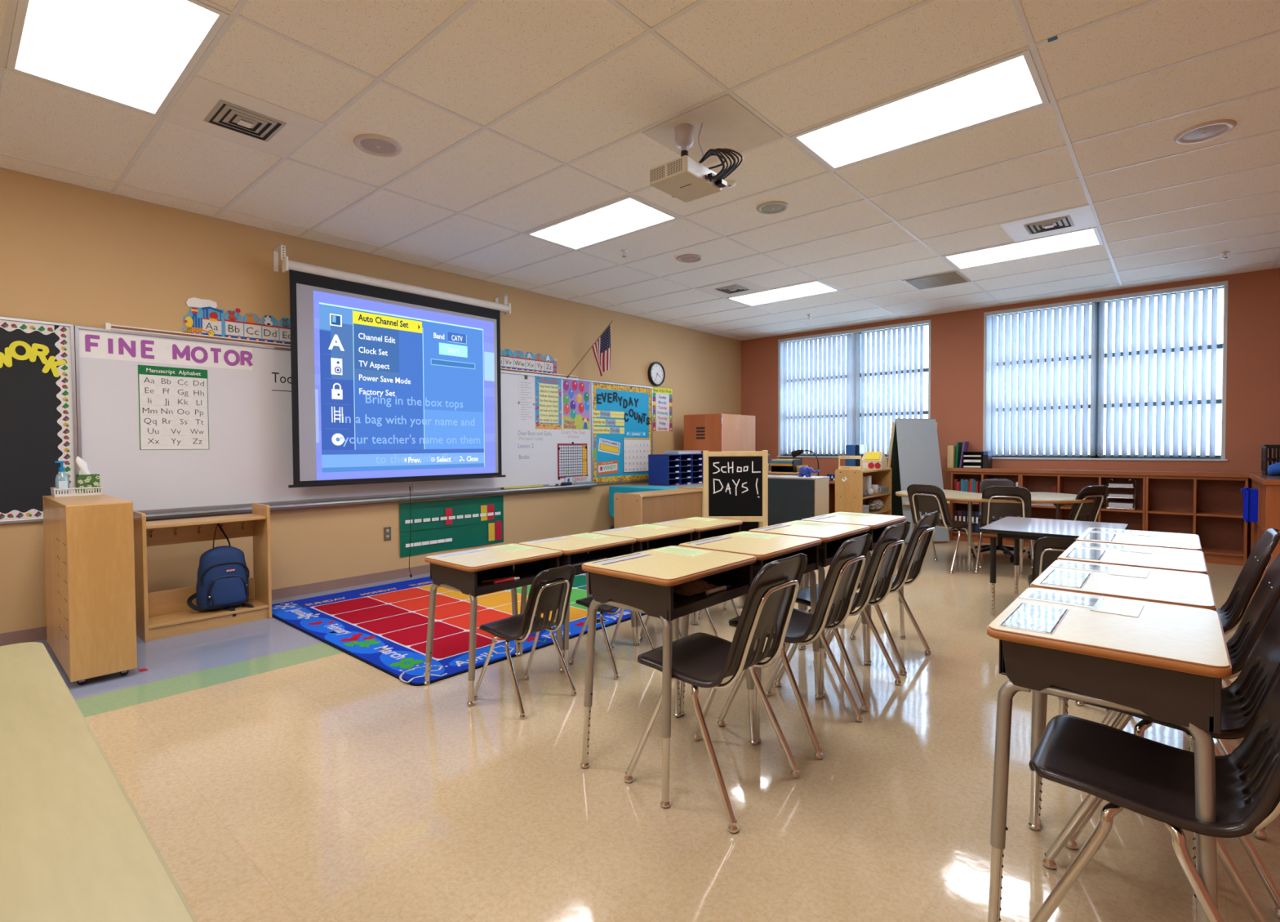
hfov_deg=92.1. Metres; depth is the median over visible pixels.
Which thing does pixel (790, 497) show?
base cabinet
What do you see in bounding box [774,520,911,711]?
chair
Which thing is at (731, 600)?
chair
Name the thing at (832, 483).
office desk
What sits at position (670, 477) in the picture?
shelf
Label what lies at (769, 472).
shelf
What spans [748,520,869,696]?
desk
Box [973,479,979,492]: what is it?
book
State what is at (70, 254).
wall
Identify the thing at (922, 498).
chair
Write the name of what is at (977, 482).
book
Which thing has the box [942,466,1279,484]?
countertop
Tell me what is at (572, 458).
chart
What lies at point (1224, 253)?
sprinkler head
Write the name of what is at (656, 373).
wall clock
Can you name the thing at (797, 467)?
woven basket
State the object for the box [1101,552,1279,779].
chair
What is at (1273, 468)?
folded towel
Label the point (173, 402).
poster
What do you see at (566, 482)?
eraser
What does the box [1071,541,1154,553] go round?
card
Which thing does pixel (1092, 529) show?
card
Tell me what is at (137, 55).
recessed light
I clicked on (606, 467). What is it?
sign
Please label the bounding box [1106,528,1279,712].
chair
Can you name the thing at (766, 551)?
desk
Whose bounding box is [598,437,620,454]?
number sign
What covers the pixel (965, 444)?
folder
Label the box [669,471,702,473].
shelf
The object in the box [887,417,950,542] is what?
easel
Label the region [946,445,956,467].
magazine file
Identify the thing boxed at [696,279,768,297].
ceiling vent
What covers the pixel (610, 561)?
name plate
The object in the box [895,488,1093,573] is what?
table
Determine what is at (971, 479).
book
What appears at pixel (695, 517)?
card
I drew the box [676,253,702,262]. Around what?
ceiling speaker
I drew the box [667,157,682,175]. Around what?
vent
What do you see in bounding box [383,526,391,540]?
wall outlet
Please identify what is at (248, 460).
whiteboard
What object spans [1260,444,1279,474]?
plastic crate
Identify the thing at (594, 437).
card
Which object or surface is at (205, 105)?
ceiling vent
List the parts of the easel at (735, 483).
post, rail, rail, post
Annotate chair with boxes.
[473,564,577,719]
[568,547,654,679]
[623,552,807,833]
[640,536,718,639]
[697,598,738,619]
[717,533,872,759]
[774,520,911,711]
[823,511,941,675]
[906,484,982,573]
[971,478,1031,562]
[973,485,1033,573]
[1018,484,1108,566]
[1027,536,1075,587]
[1028,671,1279,921]
[1065,597,1279,919]
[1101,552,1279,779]
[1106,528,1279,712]
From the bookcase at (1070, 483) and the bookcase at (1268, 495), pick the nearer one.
the bookcase at (1268, 495)
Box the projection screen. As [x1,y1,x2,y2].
[273,244,511,577]
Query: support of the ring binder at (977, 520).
on the bookcase at (1014, 477)
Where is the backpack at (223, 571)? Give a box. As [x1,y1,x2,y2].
[186,523,253,616]
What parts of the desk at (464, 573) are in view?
leg, leg, leg, leg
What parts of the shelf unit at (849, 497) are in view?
panel, panel, shelf, shelf, panel, shelf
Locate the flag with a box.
[566,320,613,377]
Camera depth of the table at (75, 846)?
1.09 m
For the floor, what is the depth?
2.25 m
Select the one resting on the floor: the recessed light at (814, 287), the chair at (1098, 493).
the chair at (1098, 493)
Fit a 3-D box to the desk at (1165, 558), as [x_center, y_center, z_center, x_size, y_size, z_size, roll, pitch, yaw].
[2.071,0.787,2.603,0.456,0.792,0.630,1,2,41]
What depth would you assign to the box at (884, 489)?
7.91 m
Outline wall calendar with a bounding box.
[622,437,650,472]
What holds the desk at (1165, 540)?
on the floor
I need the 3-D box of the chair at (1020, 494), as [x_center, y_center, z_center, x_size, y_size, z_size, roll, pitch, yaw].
[3.603,0.661,6.078,0.526,0.861,0.640,0,2,30]
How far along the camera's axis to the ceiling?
3.66 m
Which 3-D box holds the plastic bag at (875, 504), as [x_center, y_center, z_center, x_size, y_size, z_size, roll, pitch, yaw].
[2.985,0.558,7.841,0.189,0.167,0.387,1,2,41]
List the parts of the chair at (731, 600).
leg, leg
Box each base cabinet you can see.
[613,487,702,528]
[761,474,829,527]
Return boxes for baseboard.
[0,564,430,645]
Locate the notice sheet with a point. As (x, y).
(526, 384)
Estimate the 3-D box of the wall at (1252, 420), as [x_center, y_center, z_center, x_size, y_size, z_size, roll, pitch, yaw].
[4.417,-0.492,8.348,7.250,3.050,0.200,1,2,41]
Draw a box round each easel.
[702,449,768,531]
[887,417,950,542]
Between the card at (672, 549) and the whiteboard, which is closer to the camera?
the card at (672, 549)
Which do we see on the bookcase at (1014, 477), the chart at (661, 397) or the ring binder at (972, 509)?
the ring binder at (972, 509)
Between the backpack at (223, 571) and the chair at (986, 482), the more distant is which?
the chair at (986, 482)
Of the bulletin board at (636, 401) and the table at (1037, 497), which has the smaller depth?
the table at (1037, 497)
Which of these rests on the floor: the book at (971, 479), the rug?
the rug
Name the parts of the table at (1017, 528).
leg, leg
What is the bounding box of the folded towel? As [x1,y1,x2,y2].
[1267,462,1279,475]
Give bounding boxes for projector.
[641,93,782,202]
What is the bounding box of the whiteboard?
[74,322,596,520]
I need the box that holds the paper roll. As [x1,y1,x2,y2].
[863,475,871,495]
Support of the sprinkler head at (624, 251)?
attached to the ceiling
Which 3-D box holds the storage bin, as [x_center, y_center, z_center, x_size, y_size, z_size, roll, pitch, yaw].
[2.668,0.591,7.491,0.160,0.105,0.210,1,2,41]
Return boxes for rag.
[862,490,867,496]
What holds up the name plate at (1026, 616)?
on the desk at (1168, 663)
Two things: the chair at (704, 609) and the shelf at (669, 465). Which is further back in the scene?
the shelf at (669, 465)
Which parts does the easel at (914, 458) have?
frame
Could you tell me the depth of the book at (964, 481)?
8.02 m
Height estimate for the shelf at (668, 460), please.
0.006 m
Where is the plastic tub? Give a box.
[1240,486,1258,522]
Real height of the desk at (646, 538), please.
0.677 m
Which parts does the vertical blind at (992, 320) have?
head rail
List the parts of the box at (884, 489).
box lid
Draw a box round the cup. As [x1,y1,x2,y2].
[871,484,880,494]
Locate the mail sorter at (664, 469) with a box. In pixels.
[648,453,702,485]
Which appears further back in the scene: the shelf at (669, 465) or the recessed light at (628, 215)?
the shelf at (669, 465)
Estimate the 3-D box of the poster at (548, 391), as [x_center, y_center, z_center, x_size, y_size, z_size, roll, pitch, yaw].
[-1.084,-0.684,7.308,0.004,0.615,0.415,1,2,41]
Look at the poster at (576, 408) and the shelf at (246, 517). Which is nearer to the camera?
the shelf at (246, 517)
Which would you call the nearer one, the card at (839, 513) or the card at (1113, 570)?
the card at (1113, 570)
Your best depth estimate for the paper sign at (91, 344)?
4.53 m
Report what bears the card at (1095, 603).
on the desk at (1168, 663)
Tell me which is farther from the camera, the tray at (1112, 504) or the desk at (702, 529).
the tray at (1112, 504)
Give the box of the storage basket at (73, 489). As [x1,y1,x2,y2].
[49,485,102,496]
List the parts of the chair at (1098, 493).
leg, frame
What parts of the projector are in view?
port panel, mount plate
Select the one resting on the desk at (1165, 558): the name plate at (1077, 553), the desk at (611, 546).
the name plate at (1077, 553)
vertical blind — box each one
[777,319,930,454]
[984,280,1227,457]
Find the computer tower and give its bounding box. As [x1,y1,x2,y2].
[845,444,866,466]
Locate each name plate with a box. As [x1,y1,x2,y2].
[432,548,485,557]
[524,536,567,543]
[590,552,652,564]
[595,527,631,533]
[657,519,685,524]
[686,536,732,545]
[754,524,791,530]
[806,515,836,519]
[999,602,1068,634]
[1039,568,1091,588]
[1065,547,1106,559]
[1082,532,1116,541]
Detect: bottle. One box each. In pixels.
[54,460,70,493]
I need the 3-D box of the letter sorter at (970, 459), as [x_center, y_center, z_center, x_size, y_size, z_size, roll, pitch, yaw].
[4.393,-0.019,8.024,0.290,0.215,0.260,1,2,41]
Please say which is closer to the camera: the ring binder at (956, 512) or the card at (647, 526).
the card at (647, 526)
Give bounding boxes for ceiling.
[0,0,1279,340]
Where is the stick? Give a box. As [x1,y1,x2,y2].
[501,484,542,488]
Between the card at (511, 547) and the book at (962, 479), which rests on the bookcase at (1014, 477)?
the book at (962, 479)
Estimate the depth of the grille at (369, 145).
3.65 m
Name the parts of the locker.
door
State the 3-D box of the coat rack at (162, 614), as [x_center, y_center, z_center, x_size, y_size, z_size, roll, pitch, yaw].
[-3.096,0.750,4.386,0.322,0.838,0.748,1,2,41]
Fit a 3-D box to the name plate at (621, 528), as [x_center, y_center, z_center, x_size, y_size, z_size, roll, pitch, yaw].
[-0.174,0.478,4.273,0.070,0.002,0.300,1,2,41]
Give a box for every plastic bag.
[673,577,720,595]
[865,497,884,511]
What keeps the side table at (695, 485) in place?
on the floor
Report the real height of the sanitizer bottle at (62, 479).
0.214 m
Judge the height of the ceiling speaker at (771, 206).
0.013 m
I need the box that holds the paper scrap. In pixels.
[137,667,147,671]
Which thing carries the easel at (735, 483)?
on the floor
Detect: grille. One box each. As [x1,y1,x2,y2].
[360,137,395,153]
[680,256,698,261]
[760,204,784,212]
[1182,124,1227,140]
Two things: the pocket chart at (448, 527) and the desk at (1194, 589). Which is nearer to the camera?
the desk at (1194, 589)
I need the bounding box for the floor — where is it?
[33,536,1279,921]
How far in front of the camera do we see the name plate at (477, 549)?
3.37 m
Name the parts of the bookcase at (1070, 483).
panel, rail, panel, shelf, panel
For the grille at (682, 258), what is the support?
attached to the ceiling speaker at (686, 258)
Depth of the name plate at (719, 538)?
2.97 m
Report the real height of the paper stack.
0.098 m
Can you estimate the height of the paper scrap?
0.002 m
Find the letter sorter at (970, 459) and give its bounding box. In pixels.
[962,450,991,467]
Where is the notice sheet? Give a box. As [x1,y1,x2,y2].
[518,374,535,429]
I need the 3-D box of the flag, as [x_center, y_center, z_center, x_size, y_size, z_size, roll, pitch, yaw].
[-0.620,-1.377,7.600,0.583,0.728,0.068,-1,1,-17]
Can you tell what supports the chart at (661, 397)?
attached to the wall at (70, 254)
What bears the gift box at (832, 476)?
on the office desk at (832, 483)
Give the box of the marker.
[1047,35,1057,42]
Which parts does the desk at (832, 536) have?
leg, leg, leg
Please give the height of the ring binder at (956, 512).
0.270 m
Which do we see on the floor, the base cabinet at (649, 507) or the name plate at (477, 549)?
the base cabinet at (649, 507)
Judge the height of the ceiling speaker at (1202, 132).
0.013 m
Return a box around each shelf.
[48,640,70,679]
[146,513,266,528]
[668,459,695,461]
[669,465,700,466]
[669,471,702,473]
[669,476,702,479]
[768,471,816,475]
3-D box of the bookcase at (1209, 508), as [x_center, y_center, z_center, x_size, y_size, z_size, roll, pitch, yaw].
[5.973,0.613,6.647,0.803,0.904,0.340,1,2,41]
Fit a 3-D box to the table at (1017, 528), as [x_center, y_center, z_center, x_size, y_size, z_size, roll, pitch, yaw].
[3.132,0.809,4.659,0.820,0.638,1.000,1,2,41]
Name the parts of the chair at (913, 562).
leg, leg, leg, leg, frame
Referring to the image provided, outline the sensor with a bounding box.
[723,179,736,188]
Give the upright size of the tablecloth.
0.430 m
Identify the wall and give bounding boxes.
[0,167,741,633]
[741,267,1279,559]
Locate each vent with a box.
[164,75,324,157]
[650,164,665,182]
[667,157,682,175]
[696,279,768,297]
[902,270,971,289]
[1000,204,1097,241]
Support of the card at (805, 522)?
on the desk at (832, 536)
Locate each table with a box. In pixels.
[0,641,198,921]
[627,483,702,488]
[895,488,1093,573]
[978,516,1128,615]
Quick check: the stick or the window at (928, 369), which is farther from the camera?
the window at (928, 369)
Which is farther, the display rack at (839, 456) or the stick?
the display rack at (839, 456)
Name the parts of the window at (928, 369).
sill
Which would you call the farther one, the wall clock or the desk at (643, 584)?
the wall clock
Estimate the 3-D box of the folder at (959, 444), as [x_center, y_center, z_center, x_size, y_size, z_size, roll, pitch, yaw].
[4.245,-0.084,8.205,0.038,0.336,0.220,1,2,41]
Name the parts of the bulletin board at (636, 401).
sentence strip, sentence strip, sentence strip, month strip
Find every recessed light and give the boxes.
[5,0,229,117]
[524,195,679,250]
[726,280,839,306]
[790,48,1048,170]
[942,226,1103,269]
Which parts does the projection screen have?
pull cord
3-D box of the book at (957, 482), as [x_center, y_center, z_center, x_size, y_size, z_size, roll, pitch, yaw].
[4.223,0.400,8.145,0.028,0.249,0.200,1,2,41]
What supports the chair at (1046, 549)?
on the floor
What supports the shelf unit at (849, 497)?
on the floor
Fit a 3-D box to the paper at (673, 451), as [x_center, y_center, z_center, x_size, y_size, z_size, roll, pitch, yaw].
[0.605,-0.122,8.544,0.260,0.052,0.560,1,2,41]
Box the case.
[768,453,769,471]
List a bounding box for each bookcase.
[950,471,1020,545]
[1020,472,1146,546]
[1145,475,1248,565]
[1250,479,1279,561]
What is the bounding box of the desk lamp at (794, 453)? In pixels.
[791,449,818,475]
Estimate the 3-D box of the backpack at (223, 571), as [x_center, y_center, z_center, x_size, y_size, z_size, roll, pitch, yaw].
[-3.025,0.783,4.429,0.259,0.650,0.375,1,2,41]
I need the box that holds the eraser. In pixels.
[560,481,572,484]
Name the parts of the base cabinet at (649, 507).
panel, panel, panel, panel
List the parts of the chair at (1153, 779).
leg, leg, leg, leg, frame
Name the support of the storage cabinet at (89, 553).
on the floor
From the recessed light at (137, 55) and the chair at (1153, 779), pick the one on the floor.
the chair at (1153, 779)
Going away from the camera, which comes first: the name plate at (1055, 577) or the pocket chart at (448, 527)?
the name plate at (1055, 577)
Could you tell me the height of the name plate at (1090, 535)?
0.002 m
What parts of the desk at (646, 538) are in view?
leg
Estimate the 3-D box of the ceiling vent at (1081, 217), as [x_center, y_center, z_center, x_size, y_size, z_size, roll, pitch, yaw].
[3.343,-1.922,5.040,0.595,0.019,0.595,1,2,41]
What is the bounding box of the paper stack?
[1031,502,1053,506]
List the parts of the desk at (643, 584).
leg, leg, leg, leg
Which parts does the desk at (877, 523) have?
leg, leg, leg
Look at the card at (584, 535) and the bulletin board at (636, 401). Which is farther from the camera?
the bulletin board at (636, 401)
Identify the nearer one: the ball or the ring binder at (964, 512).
the ball
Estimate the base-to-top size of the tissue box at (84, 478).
0.242 m
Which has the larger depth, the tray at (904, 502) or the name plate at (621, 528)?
the tray at (904, 502)
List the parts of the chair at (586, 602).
leg, leg, frame, leg, leg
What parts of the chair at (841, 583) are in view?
leg, leg, leg, frame, leg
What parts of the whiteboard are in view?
map rail, name strip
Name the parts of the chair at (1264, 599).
leg, leg, leg, frame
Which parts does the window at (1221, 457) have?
sill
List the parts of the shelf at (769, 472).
panel, panel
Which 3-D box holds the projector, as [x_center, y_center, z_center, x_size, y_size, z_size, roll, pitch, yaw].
[0.368,-1.679,3.494,0.580,0.400,0.738,1,2,41]
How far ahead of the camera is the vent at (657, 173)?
3.25 m
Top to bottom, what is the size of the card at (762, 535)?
0.001 m
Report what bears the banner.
attached to the wall at (70, 254)
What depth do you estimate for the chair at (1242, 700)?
1.82 m
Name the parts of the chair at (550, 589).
leg, leg, leg, frame, leg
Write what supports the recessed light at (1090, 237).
in the ceiling
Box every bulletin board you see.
[0,316,77,524]
[591,380,653,484]
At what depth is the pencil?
3.21 m
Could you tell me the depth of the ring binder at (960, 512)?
8.05 m
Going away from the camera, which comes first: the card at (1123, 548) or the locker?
the card at (1123, 548)
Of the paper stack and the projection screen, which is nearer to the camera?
the projection screen
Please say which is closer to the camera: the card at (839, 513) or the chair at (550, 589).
the chair at (550, 589)
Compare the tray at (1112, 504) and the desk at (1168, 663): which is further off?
the tray at (1112, 504)
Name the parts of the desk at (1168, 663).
leg, leg, leg, leg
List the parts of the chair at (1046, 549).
frame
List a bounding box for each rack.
[133,502,271,641]
[768,457,802,471]
[838,455,864,471]
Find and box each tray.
[145,483,596,520]
[902,500,950,504]
[1106,478,1136,510]
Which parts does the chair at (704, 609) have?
leg, leg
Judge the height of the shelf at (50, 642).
0.022 m
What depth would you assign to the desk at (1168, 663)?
1.46 m
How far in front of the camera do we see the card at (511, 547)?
3.55 m
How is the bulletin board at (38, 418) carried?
attached to the wall at (70, 254)
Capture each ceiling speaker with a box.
[353,133,402,156]
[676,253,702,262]
[756,200,789,213]
[1173,119,1236,144]
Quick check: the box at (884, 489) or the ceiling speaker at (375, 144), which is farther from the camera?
the box at (884, 489)
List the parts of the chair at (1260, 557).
leg, frame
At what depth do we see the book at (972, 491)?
7.95 m
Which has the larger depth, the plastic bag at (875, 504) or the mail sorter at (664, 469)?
the mail sorter at (664, 469)
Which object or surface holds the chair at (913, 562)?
on the floor
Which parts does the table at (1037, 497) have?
leg, leg, leg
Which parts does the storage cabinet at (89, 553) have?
panel, door, door, panel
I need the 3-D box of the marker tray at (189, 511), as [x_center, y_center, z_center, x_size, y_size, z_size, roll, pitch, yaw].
[-2.188,0.358,6.018,0.092,0.065,4.870,1,2,41]
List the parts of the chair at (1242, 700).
leg, leg, leg, frame, leg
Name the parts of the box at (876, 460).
door, yellow panel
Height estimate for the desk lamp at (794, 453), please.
0.449 m
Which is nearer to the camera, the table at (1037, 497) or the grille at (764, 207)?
the grille at (764, 207)
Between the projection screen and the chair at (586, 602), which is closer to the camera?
the chair at (586, 602)
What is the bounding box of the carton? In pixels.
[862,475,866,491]
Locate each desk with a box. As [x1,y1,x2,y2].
[423,543,563,706]
[518,532,637,671]
[580,545,758,807]
[591,524,694,644]
[651,516,742,624]
[678,531,822,742]
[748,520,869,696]
[801,511,906,663]
[828,480,835,513]
[986,587,1231,921]
[1028,560,1216,865]
[1057,541,1207,751]
[1075,527,1201,551]
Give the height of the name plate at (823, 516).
0.002 m
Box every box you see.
[75,456,100,493]
[826,473,835,480]
[861,451,887,470]
[878,485,888,493]
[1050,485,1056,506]
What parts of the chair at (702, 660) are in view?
leg, leg, leg, frame, leg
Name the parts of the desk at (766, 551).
leg, leg, leg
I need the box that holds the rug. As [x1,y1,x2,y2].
[271,573,646,685]
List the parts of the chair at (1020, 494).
leg, frame, leg, leg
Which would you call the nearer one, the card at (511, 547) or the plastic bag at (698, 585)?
the plastic bag at (698, 585)
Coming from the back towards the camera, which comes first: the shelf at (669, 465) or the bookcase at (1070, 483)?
the shelf at (669, 465)
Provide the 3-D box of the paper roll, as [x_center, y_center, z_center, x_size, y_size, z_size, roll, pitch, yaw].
[2.828,0.303,7.661,0.090,0.240,0.090,1,2,41]
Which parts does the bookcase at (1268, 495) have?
rail, shelf, panel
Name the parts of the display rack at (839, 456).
rail, rail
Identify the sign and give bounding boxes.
[78,330,253,370]
[596,460,618,475]
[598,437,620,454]
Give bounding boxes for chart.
[399,495,503,556]
[557,441,587,479]
[652,386,672,431]
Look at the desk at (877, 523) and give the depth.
3.81 m
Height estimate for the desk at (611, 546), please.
0.677 m
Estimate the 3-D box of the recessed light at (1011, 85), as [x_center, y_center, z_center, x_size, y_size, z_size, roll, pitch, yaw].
[1.508,-1.879,3.406,1.188,0.006,0.580,1,2,41]
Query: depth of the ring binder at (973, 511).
7.96 m
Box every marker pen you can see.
[493,577,519,583]
[705,584,731,594]
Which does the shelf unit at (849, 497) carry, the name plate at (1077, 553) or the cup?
the cup
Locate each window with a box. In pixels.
[776,319,930,457]
[982,284,1227,461]
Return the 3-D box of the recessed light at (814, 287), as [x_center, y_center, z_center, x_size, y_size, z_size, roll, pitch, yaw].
[1.679,-1.974,7.305,1.188,0.006,0.580,1,2,41]
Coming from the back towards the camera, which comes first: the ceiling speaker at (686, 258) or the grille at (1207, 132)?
the ceiling speaker at (686, 258)
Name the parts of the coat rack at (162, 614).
panel, hook rail, panel, panel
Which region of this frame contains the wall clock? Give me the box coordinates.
[647,361,665,386]
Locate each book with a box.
[954,479,960,501]
[956,481,959,490]
[960,478,966,491]
[963,479,967,491]
[965,479,969,491]
[969,478,975,492]
[971,478,977,502]
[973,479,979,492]
[975,480,981,493]
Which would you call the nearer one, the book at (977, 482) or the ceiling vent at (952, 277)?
the ceiling vent at (952, 277)
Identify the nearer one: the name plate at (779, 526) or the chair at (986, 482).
the name plate at (779, 526)
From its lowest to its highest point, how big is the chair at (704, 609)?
0.686 m
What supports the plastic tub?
in the bookcase at (1268, 495)
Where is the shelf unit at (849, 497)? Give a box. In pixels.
[835,466,892,515]
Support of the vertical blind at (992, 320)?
attached to the window at (1221, 457)
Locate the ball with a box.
[866,488,874,495]
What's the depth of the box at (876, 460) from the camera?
7.71 m
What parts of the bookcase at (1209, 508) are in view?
panel, shelf, rail, shelf, panel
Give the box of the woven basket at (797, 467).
[795,465,808,471]
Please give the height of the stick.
0.022 m
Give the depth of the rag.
7.42 m
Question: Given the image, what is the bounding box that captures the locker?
[684,413,755,453]
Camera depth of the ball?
7.56 m
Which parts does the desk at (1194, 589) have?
leg, leg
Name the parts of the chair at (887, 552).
leg, leg, leg, frame, leg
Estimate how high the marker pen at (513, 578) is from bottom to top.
0.017 m
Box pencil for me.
[481,576,515,582]
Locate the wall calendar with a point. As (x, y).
(637, 451)
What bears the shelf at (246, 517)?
attached to the coat rack at (162, 614)
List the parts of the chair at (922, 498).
frame, leg, leg, leg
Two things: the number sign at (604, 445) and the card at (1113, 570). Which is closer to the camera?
the card at (1113, 570)
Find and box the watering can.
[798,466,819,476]
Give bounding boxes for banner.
[182,297,556,373]
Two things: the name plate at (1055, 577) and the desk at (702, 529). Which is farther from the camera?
the desk at (702, 529)
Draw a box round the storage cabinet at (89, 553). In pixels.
[42,493,137,684]
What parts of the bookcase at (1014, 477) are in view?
panel, shelf, shelf, rail, panel, panel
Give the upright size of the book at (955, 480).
0.280 m
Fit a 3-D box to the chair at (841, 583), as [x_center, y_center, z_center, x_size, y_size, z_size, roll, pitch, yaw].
[0.712,0.748,2.756,0.582,0.879,0.470,1,2,40]
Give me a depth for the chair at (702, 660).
2.19 m
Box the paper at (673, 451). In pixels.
[665,449,702,453]
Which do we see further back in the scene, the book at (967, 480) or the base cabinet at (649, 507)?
the book at (967, 480)
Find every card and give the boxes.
[491,543,535,551]
[571,533,610,538]
[593,436,596,458]
[632,524,669,528]
[651,546,713,556]
[684,516,716,520]
[730,531,782,538]
[786,520,834,525]
[831,511,872,516]
[1018,587,1143,617]
[1049,560,1150,577]
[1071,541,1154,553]
[1086,527,1157,536]
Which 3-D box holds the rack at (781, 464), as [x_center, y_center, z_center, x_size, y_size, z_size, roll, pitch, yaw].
[1.999,0.053,8.469,0.358,0.190,0.265,1,2,41]
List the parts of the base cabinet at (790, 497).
panel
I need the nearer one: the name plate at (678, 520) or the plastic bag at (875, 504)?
the name plate at (678, 520)
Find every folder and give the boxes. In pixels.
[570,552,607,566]
[955,441,962,466]
[959,441,968,467]
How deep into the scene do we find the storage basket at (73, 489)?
3.87 m
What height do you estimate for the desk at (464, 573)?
0.677 m
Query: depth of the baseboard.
5.37 m
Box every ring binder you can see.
[954,508,960,530]
[958,509,965,531]
[962,509,968,531]
[966,509,973,528]
[972,510,977,532]
[974,510,981,533]
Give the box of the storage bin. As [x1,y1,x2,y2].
[862,504,869,513]
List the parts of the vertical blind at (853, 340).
head rail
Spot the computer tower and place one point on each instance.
(851, 450)
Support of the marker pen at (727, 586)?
in the desk at (643, 584)
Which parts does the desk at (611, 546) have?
leg, leg, leg, leg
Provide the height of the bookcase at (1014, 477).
0.904 m
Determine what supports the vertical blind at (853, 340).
attached to the window at (928, 369)
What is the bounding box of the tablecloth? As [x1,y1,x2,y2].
[608,485,693,517]
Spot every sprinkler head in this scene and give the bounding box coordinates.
[620,248,627,257]
[1219,251,1229,258]
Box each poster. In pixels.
[137,364,208,449]
[534,376,561,429]
[562,378,590,429]
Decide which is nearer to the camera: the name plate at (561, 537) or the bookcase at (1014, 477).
the name plate at (561, 537)

